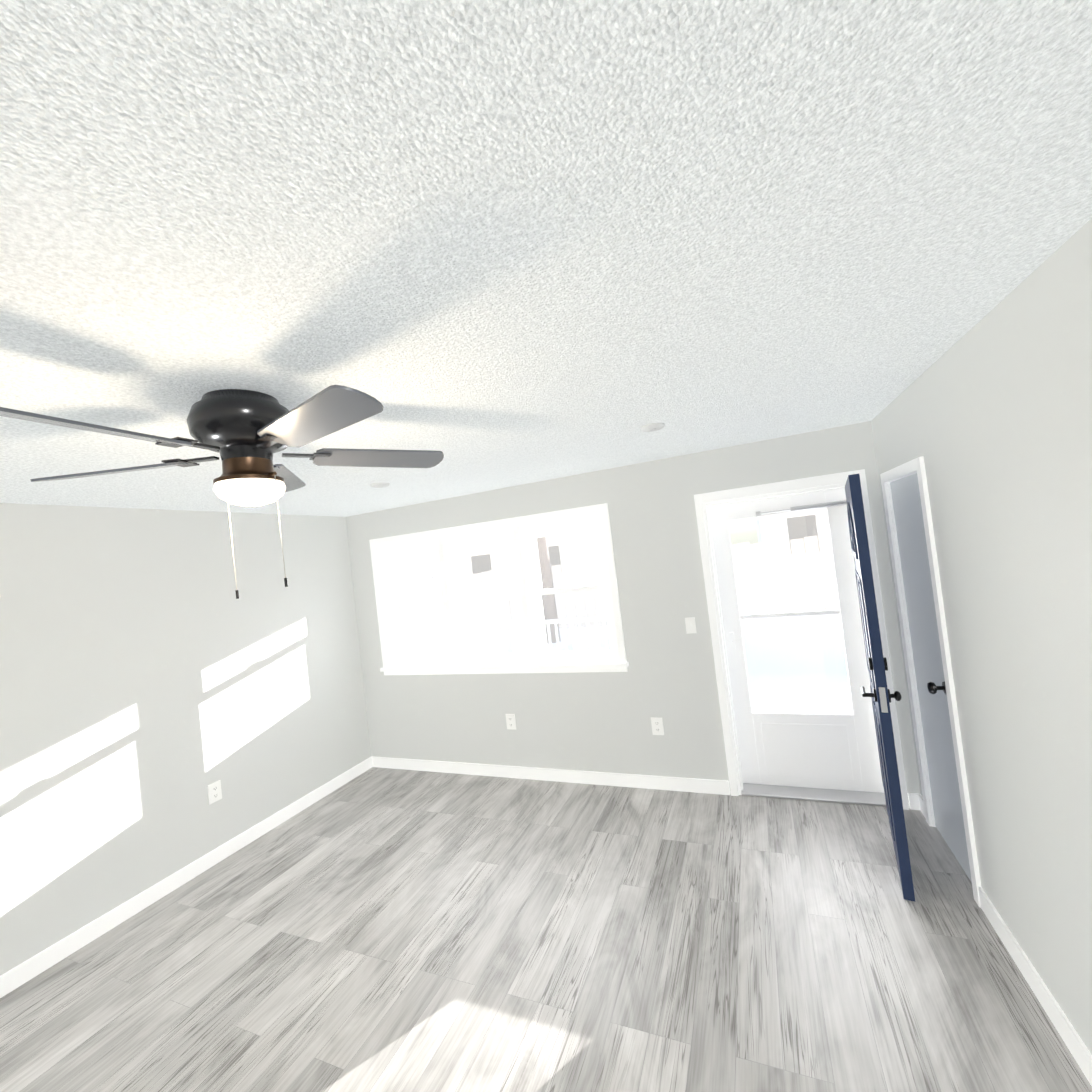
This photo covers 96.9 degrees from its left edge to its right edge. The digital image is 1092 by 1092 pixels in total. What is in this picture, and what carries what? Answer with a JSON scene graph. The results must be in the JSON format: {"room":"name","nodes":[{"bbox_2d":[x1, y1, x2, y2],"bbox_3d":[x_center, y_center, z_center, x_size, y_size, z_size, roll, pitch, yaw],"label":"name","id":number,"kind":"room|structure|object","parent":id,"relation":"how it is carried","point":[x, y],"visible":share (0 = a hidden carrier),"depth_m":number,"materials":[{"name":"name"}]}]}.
{"room":"empty living room","nodes":[
{"label":"empty living room","id":0,"kind":"room"},
{"bbox_2d":[0,503,370,975],"bbox_3d":[-3.362,1.029,1.301,0.200,2.440,7.900,-7,-1,23],"label":"wall","id":1,"kind":"structure","parent":0,"point":[157,677],"depth_m":3.08,"materials":[{"name":"grey paint"}]},
{"bbox_2d":[0,756,371,997],"bbox_3d":[-3.129,2.178,1.233,0.016,0.100,7.500,-7,-1,23],"label":"baseboard","id":2,"kind":"structure","parent":1,"relation":"attached to","point":[34,966],"depth_m":2.97,"materials":[{"name":"white wood"}]},
{"bbox_2d":[207,780,221,803],"bbox_3d":[-2.294,1.706,3.355,0.012,0.128,0.084,-7,-1,23],"label":"outlet","id":3,"kind":"object","parent":1,"relation":"attached to","point":[214,792],"visible":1,"depth_m":3.35,"materials":[{"name":"white plastic"}]},
{"bbox_2d":[0,767,1091,1091],"bbox_3d":[0.080,1.886,-0.119,7.400,0.120,7.900,-7,-1,23],"label":"floor","id":4,"kind":"structure","parent":0,"point":[374,929],"depth_m":2.21,"materials":[{"name":"grey wood"}]},
{"bbox_2d":[0,0,1091,516],"bbox_3d":[-0.216,-0.656,-0.062,7.400,0.120,7.900,-7,-1,23],"label":"ceiling","id":5,"kind":"structure","parent":0,"point":[488,244],"depth_m":0.88,"materials":[{"name":"white paint"}]},
{"bbox_2d":[0,385,443,598],"bbox_3d":[-0.954,-0.155,1.516,1.283,0.635,1.253,-7,-1,23],"label":"ceiling fan","id":6,"kind":"object","parent":5,"relation":"hanging from","point":[246,434],"visible":1,"depth_m":1.46,"materials":[{"name":"black metal"}]},
{"bbox_2d":[370,482,389,487],"bbox_3d":[-1.117,-0.406,3.260,0.124,0.021,0.124,-7,-1,23],"label":"smoke detector","id":7,"kind":"object","parent":5,"relation":"attached to","point":[379,485],"visible":1,"depth_m":3.23,"materials":[{"name":"grey plastic"}]},
{"bbox_2d":[641,423,664,431],"bbox_3d":[0.559,-0.617,2.534,0.124,0.021,0.124,-7,-1,23],"label":"smoke detector","id":8,"kind":"object","parent":5,"relation":"attached to","point":[651,427],"visible":0.98,"depth_m":2.50,"materials":[{"name":"grey plastic"}]},
{"bbox_2d":[346,421,919,808],"bbox_3d":[0.314,0.660,3.926,4.585,2.440,0.200,-7,-1,23],"label":"wall","id":9,"kind":"structure","parent":0,"point":[593,721],"depth_m":3.68,"materials":[{"name":"grey paint"}]},
{"bbox_2d":[369,503,628,674],"bbox_3d":[-0.506,0.448,4.218,2.385,1.296,0.205,-7,-1,23],"label":"double-hung window","id":10,"kind":"structure","parent":9,"relation":"in","point":[531,590],"depth_m":4.16,"materials":[{"name":"white plastic"}]},
{"bbox_2d":[505,714,515,729],"bbox_3d":[-0.297,1.485,4.090,0.084,0.128,0.012,-7,-1,23],"label":"outlet","id":11,"kind":"object","parent":9,"relation":"attached to","point":[510,721],"visible":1,"depth_m":4.08,"materials":[{"name":"white plastic"}]},
{"bbox_2d":[372,756,729,794],"bbox_3d":[-0.183,1.899,4.051,3.235,0.100,0.013,-7,-1,23],"label":"baseboard","id":12,"kind":"structure","parent":9,"relation":"attached to","point":[709,786],"depth_m":3.90,"materials":[{"name":"white wood"}]},
{"bbox_2d":[651,717,663,734],"bbox_3d":[0.832,1.346,3.613,0.084,0.128,0.012,-7,-1,23],"label":"outlet","id":13,"kind":"object","parent":9,"relation":"attached to","point":[657,725],"visible":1,"depth_m":3.61,"materials":[{"name":"white plastic"}]},
{"bbox_2d":[685,617,696,633],"bbox_3d":[1.045,0.576,3.498,0.070,0.115,0.020,-7,-1,23],"label":"light switch","id":14,"kind":"object","parent":9,"relation":"attached to","point":[690,625],"visible":1,"depth_m":3.50,"materials":[{"name":"white plastic"}]},
{"bbox_2d":[709,489,883,792],"bbox_3d":[1.725,0.672,3.381,0.897,2.035,0.080,-7,-1,23],"label":"storm door","id":15,"kind":"structure","parent":9,"relation":"in","point":[834,750],"depth_m":3.37,"materials":[{"name":"white plastic"}]},
{"bbox_2d":[694,469,908,809],"bbox_3d":[1.701,0.635,3.335,1.045,2.143,0.218,-7,-1,23],"label":"door frame","id":16,"kind":"structure","parent":9,"relation":"attached to","point":[822,483],"depth_m":3.40,"materials":[{"name":"white wood"}]},
{"bbox_2d":[741,783,885,806],"bbox_3d":[1.827,1.692,3.320,0.905,0.014,0.200,-7,-1,23],"label":"threshold","id":17,"kind":"object","parent":9,"relation":"attached to","point":[828,795],"depth_m":3.28,"materials":[{"name":"silver metal"}]},
{"bbox_2d":[845,474,914,901],"bbox_3d":[1.833,0.648,2.705,0.161,2.039,0.912,-7,-1,31],"label":"entry door","id":18,"kind":"structure","parent":9,"relation":"in","point":[880,695],"depth_m":2.32,"materials":[{"name":"blue paint"}]},
{"bbox_2d":[871,218,1091,1053],"bbox_3d":[1.555,0.456,1.252,0.200,2.440,3.763,-7,-1,23],"label":"wall","id":19,"kind":"structure","parent":0,"point":[988,416],"depth_m":1.58,"materials":[{"name":"grey paint"}]},
{"bbox_2d":[880,456,980,907],"bbox_3d":[2.040,0.606,2.560,0.078,2.088,0.726,-7,-1,23],"label":"trim","id":20,"kind":"structure","parent":19,"relation":"attached to","point":[915,465],"depth_m":2.29,"materials":[{"name":"white wood"}]},
{"bbox_2d":[890,473,971,881],"bbox_3d":[2.018,0.636,2.569,0.112,2.018,0.602,-7,-1,23],"label":"closet door","id":21,"kind":"structure","parent":19,"relation":"in","point":[931,686],"depth_m":2.58,"materials":[{"name":"white wood"}]},
{"bbox_2d":[978,887,1091,1085],"bbox_3d":[1.386,1.644,0.774,0.013,0.100,3.119,-7,-1,23],"label":"baseboard","id":22,"kind":"structure","parent":19,"relation":"attached to","point":[1083,1057],"depth_m":1.75,"materials":[{"name":"white wood"}]},
{"label":"outside","id":23,"kind":"structure","parent":0,"visible":0},
{"bbox_2d":[401,550,847,674],"bbox_3d":[15.436,1.147,32.580,90.000,0.150,64.300,-7,-1,23],"label":"ground","id":24,"kind":"structure","parent":23,"point":[827,666],"depth_m":9.74,"materials":[{"name":"grey"}]},
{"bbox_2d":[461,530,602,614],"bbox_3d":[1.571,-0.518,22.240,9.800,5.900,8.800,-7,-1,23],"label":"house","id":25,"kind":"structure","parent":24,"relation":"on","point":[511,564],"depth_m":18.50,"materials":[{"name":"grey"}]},
{"bbox_2d":[537,536,560,643],"bbox_3d":[-1.322,-1.960,12.497,4.370,9.001,4.384,-7,-1,23],"label":"tree","id":26,"kind":"object","parent":24,"relation":"on","point":[546,563],"depth_m":11.94,"materials":[{"name":"grey plant"}]},
{"bbox_2d":[397,533,838,636],"bbox_3d":[1.927,1.255,13.499,36.000,1.910,0.070,-7,-1,23],"label":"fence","id":27,"kind":"object","parent":24,"relation":"on","point":[772,583],"depth_m":12.25,"materials":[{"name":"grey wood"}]},
{"bbox_2d":[418,552,852,712],"bbox_3d":[1.178,0.631,5.314,8.700,2.960,3.024,-7,-1,23],"label":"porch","id":28,"kind":"object","parent":24,"relation":"on","point":[833,685],"depth_m":5.99,"materials":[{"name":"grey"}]},
{"bbox_2d":[755,509,828,587],"bbox_3d":[12.868,-1.889,19.639,8.800,5.900,8.800,-7,-1,23],"label":"house","id":29,"kind":"structure","parent":24,"relation":"on","point":[818,513],"depth_m":17.07,"materials":[{"name":"grey"}]}
]}

